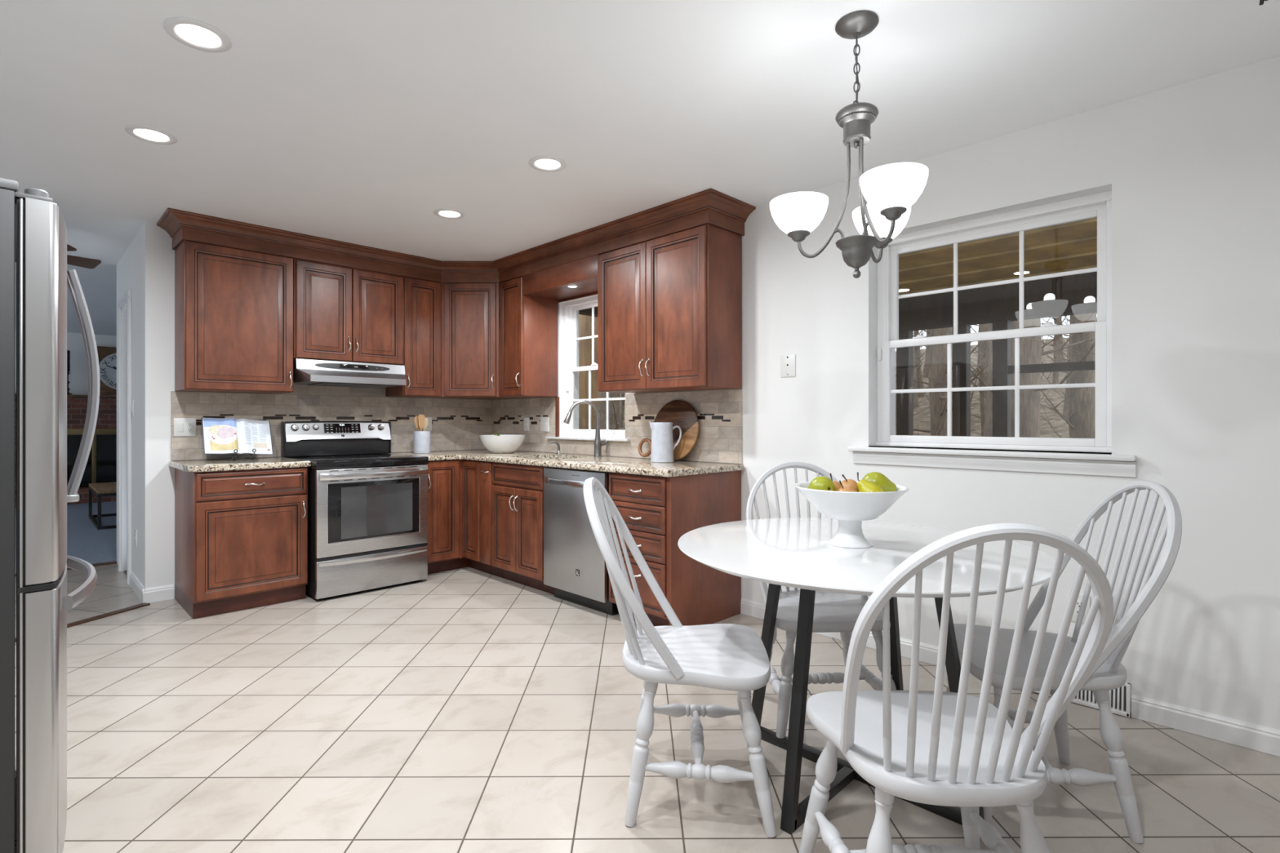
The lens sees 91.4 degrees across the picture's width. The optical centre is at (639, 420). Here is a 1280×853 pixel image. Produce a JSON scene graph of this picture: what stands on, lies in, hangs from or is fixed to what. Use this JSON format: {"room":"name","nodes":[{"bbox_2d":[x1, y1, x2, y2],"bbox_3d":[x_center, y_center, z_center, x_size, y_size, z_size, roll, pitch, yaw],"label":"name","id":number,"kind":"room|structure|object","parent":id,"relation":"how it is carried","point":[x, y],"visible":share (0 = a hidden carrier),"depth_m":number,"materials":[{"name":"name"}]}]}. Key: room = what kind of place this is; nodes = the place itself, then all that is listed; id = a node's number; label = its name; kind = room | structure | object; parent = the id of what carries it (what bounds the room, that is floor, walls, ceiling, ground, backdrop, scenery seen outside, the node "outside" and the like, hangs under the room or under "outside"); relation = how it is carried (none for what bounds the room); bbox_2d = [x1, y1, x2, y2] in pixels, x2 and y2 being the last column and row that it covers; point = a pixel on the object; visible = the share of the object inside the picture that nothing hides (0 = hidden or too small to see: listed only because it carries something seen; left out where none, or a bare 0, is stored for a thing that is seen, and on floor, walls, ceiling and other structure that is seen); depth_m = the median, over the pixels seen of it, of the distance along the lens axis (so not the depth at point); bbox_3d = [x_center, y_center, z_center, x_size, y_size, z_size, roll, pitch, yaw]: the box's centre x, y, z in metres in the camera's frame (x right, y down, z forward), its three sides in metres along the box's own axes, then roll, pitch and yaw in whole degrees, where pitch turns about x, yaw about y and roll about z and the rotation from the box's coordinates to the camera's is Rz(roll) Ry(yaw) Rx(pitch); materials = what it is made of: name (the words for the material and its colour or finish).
{"room":"eat-in kitchen","nodes":[
{"label":"eat-in kitchen","id":0,"kind":"room"},
{"bbox_2d":[14,328,116,395],"bbox_3d":[-8.821,-0.028,8.750,6.500,2.515,0.150,0,0,-45],"label":"wall","id":1,"kind":"structure","parent":0,"point":[78,375],"depth_m":9.20,"materials":[{"name":"paint"}]},
{"bbox_2d":[116,264,117,564],"bbox_3d":[-3.375,-0.028,6.058,2.606,2.515,0.100,0,0,-45],"label":"wall","id":2,"kind":"structure","parent":0,"point":[117,264],"depth_m":5.14,"materials":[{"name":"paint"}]},
{"bbox_2d":[14,560,116,576],"bbox_3d":[-5.038,1.184,4.458,2.180,0.032,0.070,0,0,-45],"label":"trim","id":3,"kind":"structure","parent":2,"relation":"attached to","point":[108,562],"depth_m":5.10,"materials":[{"name":"brown wood"}]},
{"bbox_2d":[117,225,142,585],"bbox_3d":[-3.727,-0.028,4.652,0.120,2.515,1.390,0,0,-45],"label":"wall","id":4,"kind":"structure","parent":0,"point":[130,267],"depth_m":4.34,"materials":[{"name":"paint"}]},
{"bbox_2d":[117,288,131,584],"bbox_3d":[-3.839,0.117,4.753,0.148,2.125,0.620,0,0,-45],"label":"door frame","id":5,"kind":"structure","parent":4,"relation":"in","point":[124,304],"depth_m":4.88,"materials":[{"name":"white paint"}]},
{"bbox_2d":[128,571,145,603],"bbox_3d":[-3.426,1.131,4.256,0.014,0.095,0.667,0,0,-45],"label":"baseboard","id":6,"kind":"structure","parent":4,"relation":"attached to","point":[137,587],"depth_m":4.24,"materials":[{"name":"white paint"}]},
{"bbox_2d":[142,221,491,598],"bbox_3d":[-2.332,-0.028,4.979,2.556,2.515,0.120,0,0,-45],"label":"wall","id":7,"kind":"structure","parent":0,"point":[158,255],"depth_m":4.09,"materials":[{"name":"paint"}]},
{"bbox_2d":[14,603,150,642],"bbox_3d":[-3.387,1.181,3.166,0.050,0.019,1.746,0,0,15],"label":"threshold","id":8,"kind":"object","parent":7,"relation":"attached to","point":[115,612],"depth_m":3.76,"materials":[{"name":"brown wood"}]},
{"bbox_2d":[142,584,173,603],"bbox_3d":[-3.140,1.131,4.077,0.164,0.095,0.014,0,0,-45],"label":"baseboard","id":9,"kind":"structure","parent":7,"relation":"attached to","point":[159,593],"depth_m":4.07,"materials":[{"name":"white paint"}]},
{"bbox_2d":[174,240,293,393],"bbox_3d":[-2.725,-0.678,4.220,0.620,0.964,0.377,0,0,-45],"label":"upper cabinet","id":10,"kind":"object","parent":7,"relation":"attached to","point":[233,307],"visible":0.98,"depth_m":4.08,"materials":[{"name":"brown wood"}]},
{"bbox_2d":[156,188,755,282],"bbox_3d":[-1.183,-1.207,4.368,3.861,0.154,1.516,0,0,6],"label":"crown molding","id":11,"kind":"structure","parent":10,"relation":"attached to","point":[712,206],"depth_m":4.21,"materials":[{"name":"brown wood"}]},
{"bbox_2d":[170,384,491,460],"bbox_3d":[-2.238,-0.020,4.980,2.422,0.800,0.011,0,0,-45],"label":"backsplash","id":12,"kind":"structure","parent":7,"relation":"attached to","point":[457,424],"depth_m":4.85,"materials":[{"name":"tile"}]},
{"bbox_2d":[173,417,195,436],"bbox_3d":[-3.035,0.044,4.169,0.122,0.122,0.010,0,0,-45],"label":"wall plate","id":13,"kind":"object","parent":12,"relation":"attached to","point":[183,427],"visible":1,"depth_m":4.17,"materials":[{"name":"white plastic"}]},
{"bbox_2d":[186,422,192,432],"bbox_3d":[-3.015,0.044,4.186,0.034,0.068,0.002,0,0,-45],"label":"receptacle","id":14,"kind":"object","parent":13,"relation":"attached to","point":[189,424],"depth_m":4.19,"materials":[{"name":"white plastic"}]},
{"bbox_2d":[424,417,431,431],"bbox_3d":[-1.826,0.030,5.379,0.075,0.118,0.009,0,0,-45],"label":"wall plate","id":15,"kind":"object","parent":12,"relation":"attached to","point":[429,426],"visible":0.46,"depth_m":5.39,"materials":[{"name":"white plastic"}]},
{"bbox_2d":[293,257,403,365],"bbox_3d":[-2.228,-0.797,4.716,0.776,0.726,0.377,0,0,-45],"label":"upper cabinet","id":16,"kind":"object","parent":7,"relation":"attached to","point":[341,313],"visible":0.97,"depth_m":4.57,"materials":[{"name":"brown wood"}]},
{"bbox_2d":[293,358,406,387],"bbox_3d":[-2.185,-0.344,4.672,0.770,0.168,0.501,0,0,-45],"label":"range hood","id":17,"kind":"object","parent":7,"relation":"attached to","point":[305,371],"visible":1,"depth_m":4.51,"materials":[{"name":"silver metal"}]},
{"bbox_2d":[339,364,369,369],"bbox_3d":[-2.092,-0.395,4.587,0.005,0.027,0.210,0,0,45],"label":"control panel","id":18,"kind":"object","parent":17,"relation":"attached to","point":[342,366],"depth_m":4.58,"materials":[{"name":"black glass"}]},
{"bbox_2d":[386,275,440,397],"bbox_3d":[-1.841,-0.678,5.104,0.313,0.964,0.377,0,0,-45],"label":"upper cabinet","id":19,"kind":"object","parent":7,"relation":"attached to","point":[421,298],"visible":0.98,"depth_m":4.99,"materials":[{"name":"brown wood"}]},
{"bbox_2d":[431,282,527,399],"bbox_3d":[-1.389,-0.678,5.353,0.664,0.964,0.672,0,0,45],"label":"upper cabinet","id":20,"kind":"object","parent":7,"relation":"attached to","point":[469,311],"visible":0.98,"depth_m":5.11,"materials":[{"name":"brown wood"}]},
{"bbox_2d":[0,0,1279,336],"bbox_3d":[-3.659,-1.360,3.624,6.750,0.150,14.900,0,0,-45],"label":"ceiling","id":21,"kind":"structure","parent":0,"point":[355,122],"depth_m":2.49,"materials":[{"name":"paint"}]},
{"bbox_2d":[14,244,101,268],"bbox_3d":[-3.800,-1.130,3.732,0.896,0.310,0.859,0,0,-45],"label":"ceiling fan","id":22,"kind":"object","parent":21,"relation":"hanging from","point":[88,263],"visible":0.16,"depth_m":4.03,"materials":[{"name":"black metal"}]},
{"bbox_2d":[124,124,177,144],"bbox_3d":[-2.193,-1.281,2.807,0.188,0.006,0.188,0,0,-45],"label":"recessed light","id":23,"kind":"object","parent":21,"relation":"in","point":[148,134],"visible":1,"depth_m":2.80,"materials":[{"name":"white"}]},
{"bbox_2d":[163,17,231,52],"bbox_3d":[-1.471,-1.281,2.082,0.188,0.006,0.188,0,0,-45],"label":"recessed light","id":24,"kind":"object","parent":21,"relation":"in","point":[192,33],"visible":1,"depth_m":2.07,"materials":[{"name":"white paint"}]},
{"bbox_2d":[433,208,465,218],"bbox_3d":[-1.181,-1.281,3.875,0.188,0.006,0.188,0,0,-45],"label":"recessed light","id":25,"kind":"object","parent":21,"relation":"in","point":[447,213],"visible":1,"depth_m":3.86,"materials":[{"name":"white"}]},
{"bbox_2d":[528,155,566,171],"bbox_3d":[-0.462,-1.281,3.123,0.188,0.006,0.188,0,0,-45],"label":"recessed light","id":26,"kind":"object","parent":21,"relation":"in","point":[544,163],"visible":1,"depth_m":3.11,"materials":[{"name":"white"}]},
{"bbox_2d":[769,10,928,278],"bbox_3d":[0.657,-0.872,2.034,0.462,0.824,0.504,0,0,15],"label":"chandelier","id":27,"kind":"object","parent":21,"relation":"hanging from","point":[890,191],"visible":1,"depth_m":1.99,"materials":[{"name":"grey metal"}]},
{"bbox_2d":[14,501,1279,852],"bbox_3d":[-3.589,1.228,3.624,6.650,0.104,14.600,0,0,-45],"label":"floor","id":28,"kind":"structure","parent":0,"point":[468,709],"depth_m":2.26,"materials":[{"name":"beige tile"}]},
{"bbox_2d":[0,177,99,852],"bbox_3d":[-2.000,0.303,1.605,0.922,1.751,0.903,0,0,-45],"label":"refrigerator","id":29,"kind":"object","parent":28,"relation":"on","point":[33,230],"visible":1,"depth_m":1.52,"materials":[{"name":"metal"}]},
{"bbox_2d":[14,393,116,508],"bbox_3d":[-7.782,0.402,9.330,4.190,1.547,0.500,0,0,-45],"label":"fireplace","id":30,"kind":"object","parent":28,"relation":"on","point":[101,464],"visible":0.06,"depth_m":9.20,"materials":[{"name":"red brick"}]},
{"bbox_2d":[66,350,71,395],"bbox_3d":[-8.248,-0.694,9.005,0.100,0.644,0.098,0,0,-45],"label":"candlestick","id":31,"kind":"object","parent":30,"relation":"on","point":[68,351],"visible":0.65,"depth_m":9.00,"materials":[{"name":"black metal"}]},
{"bbox_2d":[96,346,116,395],"bbox_3d":[-7.863,-0.745,9.504,0.740,0.720,0.060,0,0,-45],"label":"wall clock","id":32,"kind":"object","parent":30,"relation":"on","point":[107,356],"visible":0.4,"depth_m":9.37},
{"bbox_2d":[88,481,116,529],"bbox_3d":[-5.986,0.968,7.407,0.750,0.415,1.180,0,0,-45],"label":"coffee table","id":33,"kind":"object","parent":28,"relation":"on","point":[100,490],"visible":0.49,"depth_m":6.99,"materials":[{"name":"brown wood"}]},
{"bbox_2d":[174,466,307,618],"bbox_3d":[-2.616,0.742,4.109,0.618,0.875,0.687,0,0,-45],"label":"base cabinet","id":34,"kind":"object","parent":28,"relation":"on","point":[241,536],"visible":0.99,"depth_m":3.88,"materials":[{"name":"brown wood"}]},
{"bbox_2d":[168,457,311,471],"bbox_3d":[-2.629,0.284,4.105,0.657,0.036,0.674,0,0,-45],"label":"countertop","id":35,"kind":"structure","parent":34,"relation":"on","point":[222,464],"depth_m":3.93,"materials":[{"name":"stone"}]},
{"bbox_2d":[201,417,273,454],"bbox_3d":[-2.735,0.110,4.260,0.128,0.262,0.424,0,0,41],"label":"cookbook","id":36,"kind":"object","parent":35,"relation":"on","point":[220,436],"visible":1,"depth_m":4.24,"materials":[{"name":"multicoloured paper"}]},
{"bbox_2d":[208,425,223,434],"bbox_3d":[-2.825,0.060,4.182,0.009,0.068,0.104,-30,-22,36],"label":"photo","id":37,"kind":"object","parent":36,"relation":"attached to","point":[212,429],"depth_m":4.18},
{"bbox_2d":[226,448,257,460],"bbox_3d":[-2.711,0.228,4.250,0.166,0.074,0.190,0,0,41],"label":"book stand","id":38,"kind":"object","parent":35,"relation":"on","point":[235,455],"visible":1,"depth_m":4.23,"materials":[{"name":"black metal"}]},
{"bbox_2d":[280,421,428,599],"bbox_3d":[-2.060,0.591,4.547,0.779,1.176,0.800,0,0,-45],"label":"range","id":39,"kind":"object","parent":28,"relation":"on","point":[367,504],"visible":1,"depth_m":4.33,"materials":[{"name":"silver metal"}]},
{"bbox_2d":[283,453,428,469],"bbox_3d":[-2.068,0.291,4.555,0.768,0.054,0.704,0,0,-45],"label":"cooktop","id":40,"kind":"object","parent":39,"relation":"in","point":[318,460],"depth_m":4.39,"materials":[{"name":"black glass"}]},
{"bbox_2d":[426,459,490,573],"bbox_3d":[-1.418,0.742,5.159,0.987,0.875,0.896,0,0,-45],"label":"base cabinet","id":41,"kind":"object","parent":28,"relation":"on","point":[453,485],"visible":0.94,"depth_m":4.81,"materials":[{"name":"brown wood"}]},
{"bbox_2d":[391,448,744,477],"bbox_3d":[-0.726,0.284,4.462,0.992,0.036,2.860,0,0,-45],"label":"countertop","id":42,"kind":"structure","parent":41,"relation":"on","point":[639,466],"depth_m":4.00,"materials":[{"name":"stone"}]},
{"bbox_2d":[413,431,431,453],"bbox_3d":[-1.776,0.175,5.096,0.132,0.180,0.133,0,0,-45],"label":"utensil crock","id":43,"kind":"object","parent":42,"relation":"on","point":[422,439],"visible":0.99,"depth_m":5.04,"materials":[{"name":"white ceramic"}]},
{"bbox_2d":[417,414,424,431],"bbox_3d":[-1.777,0.102,5.083,0.051,0.300,0.020,0,0,-25],"label":"wooden spatula","id":44,"kind":"object","parent":43,"relation":"in","point":[421,417],"visible":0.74,"depth_m":5.07,"materials":[{"name":"brown wood"}]},
{"bbox_2d":[479,435,525,453],"bbox_3d":[-1.128,0.193,5.130,0.372,0.145,0.372,0,0,-45],"label":"serving bowl","id":45,"kind":"object","parent":42,"relation":"on","point":[501,444],"visible":0.98,"depth_m":5.00,"materials":[{"name":"white ceramic"}]},
{"bbox_2d":[564,400,608,457],"bbox_3d":[-0.389,0.058,4.606,0.345,0.416,0.059,0,0,-10],"label":"faucet","id":46,"kind":"object","parent":42,"relation":"on","point":[597,445],"visible":1,"depth_m":4.60,"materials":[{"name":"grey metal"}]},
{"bbox_2d":[648,421,681,462],"bbox_3d":[0.155,0.135,4.018,0.180,0.262,0.153,0,0,35],"label":"pitcher","id":47,"kind":"object","parent":42,"relation":"on","point":[662,439],"visible":1,"depth_m":3.97,"materials":[{"name":"white ceramic"}]},
{"bbox_2d":[638,400,698,460],"bbox_3d":[0.189,0.064,4.184,0.522,0.401,0.079,0,0,45],"label":"cutting board","id":48,"kind":"object","parent":42,"relation":"on","point":[681,413],"visible":0.8,"depth_m":4.10,"materials":[{"name":"brown wood"}]},
{"bbox_2d":[480,461,502,577],"bbox_3d":[-0.937,0.742,4.891,0.158,0.875,0.687,0,0,45],"label":"base cabinet","id":49,"kind":"object","parent":28,"relation":"on","point":[486,468],"visible":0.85,"depth_m":4.67,"materials":[{"name":"brown wood"}]},
{"bbox_2d":[491,462,554,594],"bbox_3d":[-0.649,0.742,4.602,0.650,0.875,0.687,0,0,45],"label":"base cabinet","id":50,"kind":"object","parent":28,"relation":"on","point":[517,490],"visible":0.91,"depth_m":4.37,"materials":[{"name":"brown wood"}]},
{"bbox_2d":[543,466,618,615],"bbox_3d":[-0.217,0.743,4.133,0.606,0.870,0.667,0,0,45],"label":"dishwasher","id":51,"kind":"object","parent":28,"relation":"on","point":[575,565],"visible":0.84,"depth_m":3.93,"materials":[{"name":"silver metal"}]},
{"bbox_2d":[608,470,741,626],"bbox_3d":[0.199,0.742,3.755,0.498,0.875,0.687,0,0,45],"label":"base cabinet","id":52,"kind":"object","parent":28,"relation":"on","point":[656,512],"visible":0.66,"depth_m":3.51,"materials":[{"name":"brown wood"}]},
{"bbox_2d":[582,476,776,837],"bbox_3d":[0.113,0.684,2.023,0.584,0.997,0.496,0,0,4],"label":"chair","id":53,"kind":"object","parent":28,"relation":"on","point":[721,656],"visible":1,"depth_m":1.86,"materials":[{"name":"white paint"}]},
{"bbox_2d":[746,461,897,738],"bbox_3d":[0.719,0.684,2.560,0.496,0.997,0.584,0,0,-3],"label":"chair","id":54,"kind":"object","parent":28,"relation":"on","point":[833,612],"visible":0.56,"depth_m":2.46,"materials":[{"name":"white paint"}]},
{"bbox_2d":[677,517,1061,834],"bbox_3d":[0.704,0.797,2.079,1.156,0.770,1.156,0,0,-45],"label":"dining table","id":55,"kind":"object","parent":28,"relation":"on","point":[788,552],"visible":0.71,"depth_m":1.86,"materials":[{"name":"white paint"}]},
{"bbox_2d":[794,480,909,548],"bbox_3d":[0.700,0.315,2.083,0.364,0.194,0.364,0,0,-45],"label":"pedestal bowl","id":56,"kind":"object","parent":55,"relation":"on","point":[850,508],"visible":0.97,"depth_m":1.99,"materials":[{"name":"white ceramic"}]},
{"bbox_2d":[807,475,835,491],"bbox_3d":[0.592,0.227,2.092,0.091,0.084,0.130,0,0,-45],"label":"pear","id":57,"kind":"object","parent":56,"relation":"in","point":[824,483],"visible":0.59,"depth_m":2.04,"materials":[{"name":"green food"}]},
{"bbox_2d":[837,480,856,492],"bbox_3d":[0.670,0.236,2.023,0.066,0.086,0.066,0,0,-45],"label":"pear","id":58,"kind":"object","parent":56,"relation":"in","point":[846,488],"visible":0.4,"depth_m":2.01,"materials":[{"name":"orange food"}]},
{"bbox_2d":[840,474,858,492],"bbox_3d":[0.704,0.223,2.103,0.068,0.086,0.068,0,0,-45],"label":"pear","id":59,"kind":"object","parent":56,"relation":"in","point":[850,482],"visible":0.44,"depth_m":2.08,"materials":[{"name":"orange food"}]},
{"bbox_2d":[857,472,883,492],"bbox_3d":[0.755,0.225,2.039,0.077,0.109,0.073,0,0,-4],"label":"pear","id":60,"kind":"object","parent":56,"relation":"in","point":[864,486],"visible":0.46,"depth_m":2.03,"materials":[{"name":"yellow food"}]},
{"bbox_2d":[862,471,897,492],"bbox_3d":[0.813,0.216,2.111,0.135,0.086,0.086,0,0,-21],"label":"pear","id":61,"kind":"object","parent":56,"relation":"in","point":[879,479],"visible":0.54,"depth_m":2.07,"materials":[{"name":"green food"}]},
{"bbox_2d":[799,523,1113,852],"bbox_3d":[0.669,0.684,1.404,0.496,0.997,0.584,0,0,0],"label":"chair","id":62,"kind":"object","parent":28,"relation":"on","point":[937,747],"visible":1,"depth_m":1.25,"materials":[{"name":"white paint"}]},
{"bbox_2d":[946,480,1182,843],"bbox_3d":[1.303,0.684,1.980,0.584,0.997,0.496,0,0,10],"label":"chair","id":63,"kind":"object","parent":28,"relation":"on","point":[1108,673],"visible":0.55,"depth_m":1.85,"materials":[{"name":"white paint"}]},
{"bbox_2d":[740,598,972,675],"bbox_3d":[1.151,1.135,3.294,0.014,0.088,1.506,0,0,-45],"label":"baseboard","id":64,"kind":"structure","parent":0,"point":[928,653],"depth_m":3.22,"materials":[{"name":"white paint"}]},
{"bbox_2d":[491,55,1279,730],"bbox_3d":[1.262,-0.028,3.334,0.200,2.515,7.530,0,0,-45],"label":"wall","id":65,"kind":"structure","parent":0,"point":[1191,170],"depth_m":2.46,"materials":[{"name":"paint"}]},
{"bbox_2d":[498,275,557,397],"bbox_3d":[-0.928,-0.678,5.100,0.343,0.964,0.377,0,0,45],"label":"upper cabinet","id":66,"kind":"object","parent":65,"relation":"attached to","point":[528,324],"visible":0.98,"depth_m":4.98,"materials":[{"name":"brown wood"}]},
{"bbox_2d":[523,254,598,302],"bbox_3d":[-0.476,-1.047,4.683,0.883,0.164,0.349,0,0,45],"label":"valance","id":67,"kind":"object","parent":66,"relation":"attached to","point":[551,283],"visible":0.84,"depth_m":4.62,"materials":[{"name":"brown wood"}]},
{"bbox_2d":[555,396,559,436],"bbox_3d":[-0.676,-0.030,5.114,0.021,0.327,0.027,0,0,-45],"label":"trim","id":68,"kind":"structure","parent":65,"relation":"attached to","point":[557,398],"depth_m":5.11,"materials":[{"name":"brown wood"}]},
{"bbox_2d":[546,296,630,441],"bbox_3d":[-0.366,-0.406,4.904,0.976,1.115,0.202,0,0,45],"label":"window","id":69,"kind":"structure","parent":65,"relation":"in","point":[571,368],"depth_m":5.09,"materials":[{"name":"white plastic"}]},
{"bbox_2d":[491,388,742,463],"bbox_3d":[-0.379,0.035,4.826,2.837,0.459,0.011,0,0,45],"label":"backsplash","id":70,"kind":"structure","parent":65,"relation":"attached to","point":[719,413],"depth_m":4.43,"materials":[{"name":"tile"}]},
{"bbox_2d":[524,417,529,431],"bbox_3d":[-0.983,0.032,5.416,0.078,0.118,0.009,0,0,45],"label":"wall plate","id":71,"kind":"object","parent":70,"relation":"attached to","point":[526,420],"visible":1,"depth_m":5.41,"materials":[{"name":"white plastic"}]},
{"bbox_2d":[540,417,549,431],"bbox_3d":[-0.799,0.032,5.228,0.118,0.120,0.015,0,0,45],"label":"wall plate","id":72,"kind":"object","parent":70,"relation":"attached to","point":[544,421],"visible":1,"depth_m":5.22,"materials":[{"name":"white plastic"}]},
{"bbox_2d":[597,223,742,393],"bbox_3d":[0.154,-0.678,4.018,0.946,0.964,0.377,0,0,45],"label":"upper cabinet","id":73,"kind":"object","parent":65,"relation":"attached to","point":[669,307],"visible":1,"depth_m":3.79,"materials":[{"name":"brown wood"}]},
{"bbox_2d":[780,354,795,377],"bbox_3d":[0.851,-0.314,3.597,0.098,0.126,0.008,0,0,45],"label":"wall plate","id":74,"kind":"object","parent":65,"relation":"attached to","point":[788,362],"visible":1,"depth_m":3.59,"materials":[{"name":"white plastic"}]},
{"bbox_2d":[847,190,1136,476],"bbox_3d":[1.600,-0.369,2.957,1.199,1.186,0.235,0,0,45],"label":"window","id":75,"kind":"structure","parent":65,"relation":"in","point":[1099,206],"depth_m":2.89,"materials":[{"name":"white plastic"}]},
{"bbox_2d":[1069,592,1089,623],"bbox_3d":[1.836,0.785,2.611,0.072,0.118,0.009,0,0,45],"label":"wall plate","id":76,"kind":"object","parent":65,"relation":"attached to","point":[1074,617],"visible":0.45,"depth_m":2.61,"materials":[{"name":"white plastic"}]},
{"bbox_2d":[1074,600,1084,617],"bbox_3d":[1.834,0.785,2.609,0.034,0.068,0.002,0,0,45],"label":"receptacle","id":77,"kind":"object","parent":76,"relation":"attached to","point":[1078,602],"depth_m":2.61,"materials":[{"name":"white plastic"}]},
{"bbox_2d":[1031,682,1130,717],"bbox_3d":[1.814,1.113,2.619,0.382,0.127,0.030,0,0,45],"label":"air vent","id":78,"kind":"object","parent":65,"relation":"in","point":[1120,697],"visible":0.25,"depth_m":2.52,"materials":[{"name":"white metal"}]},
{"bbox_2d":[1131,693,1279,756],"bbox_3d":[2.867,1.135,1.578,0.014,0.088,2.576,0,0,-45],"label":"baseboard","id":79,"kind":"structure","parent":65,"relation":"attached to","point":[1265,740],"depth_m":2.33,"materials":[{"name":"white paint"}]},
{"label":"outside","id":80,"kind":"structure","parent":0,"visible":0},
{"bbox_2d":[619,337,1069,438],"bbox_3d":[1.542,-1.570,32.654,41.640,6.900,56.000,0,0,-45],"label":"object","id":81,"kind":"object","parent":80,"point":[922,420],"depth_m":21.63,"materials":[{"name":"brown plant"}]},
{"bbox_2d":[578,314,597,429],"bbox_3d":[-0.580,-0.195,6.788,0.180,4.050,0.180,0,0,-45],"label":"post","id":82,"kind":"object","parent":81,"relation":"on","point":[584,321],"visible":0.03,"depth_m":6.71,"materials":[{"name":"brown wood"}]},
{"bbox_2d":[597,391,625,430],"bbox_3d":[-0.363,-3.410,10.453,2.398,10.718,2.022,0,0,-17],"label":"bare tree","id":83,"kind":"object","parent":81,"relation":"on","point":[614,405],"visible":0.05,"depth_m":10.30,"materials":[{"name":"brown plant"}]},
{"bbox_2d":[619,393,625,427],"bbox_3d":[-0.761,-3.050,29.837,1.779,6.845,2.000,0,0,-5],"label":"bare tree","id":84,"kind":"object","parent":81,"relation":"on","point":[622,402],"visible":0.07,"depth_m":29.65,"materials":[{"name":"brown plant"}]},
{"bbox_2d":[578,217,1097,436],"bbox_3d":[2.425,0.090,4.547,3.140,3.420,5.400,0,0,-45],"label":"screened porch","id":85,"kind":"object","parent":81,"relation":"on","point":[1068,246],"visible":0.12,"depth_m":5.51,"materials":[{"name":"brown wood"}]},
{"bbox_2d":[895,346,928,388],"bbox_3d":[9.229,-3.785,21.274,2.265,7.754,2.015,0,0,21],"label":"bare tree","id":86,"kind":"object","parent":81,"relation":"on","point":[920,355],"visible":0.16,"depth_m":21.29,"materials":[{"name":"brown plant"}]},
{"bbox_2d":[913,329,928,397],"bbox_3d":[11.262,-5.090,25.598,2.175,8.366,2.444,0,0,25],"label":"bare tree","id":87,"kind":"object","parent":81,"relation":"on","point":[919,378],"visible":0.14,"depth_m":25.55,"materials":[{"name":"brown plant"}]},
{"bbox_2d":[913,333,929,407],"bbox_3d":[10.183,-6.460,24.010,2.628,11.986,2.421,0,0,-11],"label":"bare tree","id":88,"kind":"object","parent":81,"relation":"on","point":[915,394],"visible":0.02,"depth_m":23.67,"materials":[{"name":"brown plant"}]},
{"bbox_2d":[895,327,952,435],"bbox_3d":[6.032,-3.578,12.538,2.343,10.687,2.159,0,0,-42],"label":"bare tree","id":89,"kind":"object","parent":81,"relation":"on","point":[931,332],"visible":0.04,"depth_m":12.47,"materials":[{"name":"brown plant"}]},
{"bbox_2d":[922,328,929,377],"bbox_3d":[14.210,-6.697,30.426,2.710,9.276,2.411,0,0,12],"label":"bare tree","id":90,"kind":"object","parent":81,"relation":"on","point":[925,373],"visible":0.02,"depth_m":30.52,"materials":[{"name":"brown plant"}]},
{"bbox_2d":[895,323,989,435],"bbox_3d":[4.314,-2.304,8.947,2.183,8.400,2.454,0,0,-31],"label":"bare tree","id":91,"kind":"object","parent":81,"relation":"on","point":[939,399],"visible":0.12,"depth_m":8.96,"materials":[{"name":"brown plant"}]},
{"bbox_2d":[970,323,990,436],"bbox_3d":[7.935,-2.949,14.406,1.608,8.522,1.906,0,0,34],"label":"bare tree","id":92,"kind":"object","parent":81,"relation":"on","point":[985,344],"visible":0.06,"depth_m":14.39,"materials":[{"name":"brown plant"}]},
{"bbox_2d":[951,318,1061,426],"bbox_3d":[6.105,-2.348,10.573,1.865,8.336,1.573,0,0,19],"label":"bare tree","id":93,"kind":"object","parent":81,"relation":"on","point":[980,357],"visible":0.03,"depth_m":10.57,"materials":[{"name":"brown plant"}]},
{"bbox_2d":[951,312,1094,437],"bbox_3d":[4.370,-3.806,7.220,2.320,11.484,2.518,0,0,27],"label":"bare tree","id":94,"kind":"object","parent":81,"relation":"on","point":[1030,348],"visible":0.1,"depth_m":7.00,"materials":[{"name":"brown plant"}]},
{"bbox_2d":[1040,316,1067,389],"bbox_3d":[15.462,-4.931,22.927,2.331,7.639,2.948,0,0,-34],"label":"bare tree","id":95,"kind":"object","parent":81,"relation":"on","point":[1055,374],"visible":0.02,"depth_m":23.02,"materials":[{"name":"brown plant"}]},
{"bbox_2d":[1041,315,1066,362],"bbox_3d":[17.936,-6.012,26.958,1.492,7.907,1.769,0,0,-34],"label":"bare tree","id":96,"kind":"object","parent":81,"relation":"on","point":[1060,338],"visible":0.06,"depth_m":26.66,"materials":[{"name":"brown plant"}]},
{"bbox_2d":[1043,320,1071,417],"bbox_3d":[12.993,-4.443,18.653,1.760,8.714,1.910,0,0,-35],"label":"bare tree","id":97,"kind":"object","parent":81,"relation":"on","point":[1065,411],"visible":0.03,"depth_m":18.70,"materials":[{"name":"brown plant"}]},
{"bbox_2d":[1040,312,1096,437],"bbox_3d":[8.756,-1.844,12.002,2.656,6.894,2.114,0,0,33],"label":"bare tree","id":98,"kind":"object","parent":81,"relation":"on","point":[1051,358],"visible":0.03,"depth_m":12.43,"materials":[{"name":"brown plant"}]},
{"bbox_2d":[1040,313,1097,438],"bbox_3d":[5.261,-1.995,7.468,1.471,7.798,1.744,0,0,28],"label":"bare tree","id":99,"kind":"object","parent":81,"relation":"on","point":[1081,421],"visible":0.13,"depth_m":7.43,"materials":[{"name":"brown plant"}]},
{"bbox_2d":[1042,313,1097,401],"bbox_3d":[10.307,-2.333,13.663,2.666,6.919,2.121,0,0,12],"label":"bare tree","id":100,"kind":"object","parent":81,"relation":"on","point":[1067,351],"visible":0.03,"depth_m":13.97,"materials":[{"name":"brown plant"}]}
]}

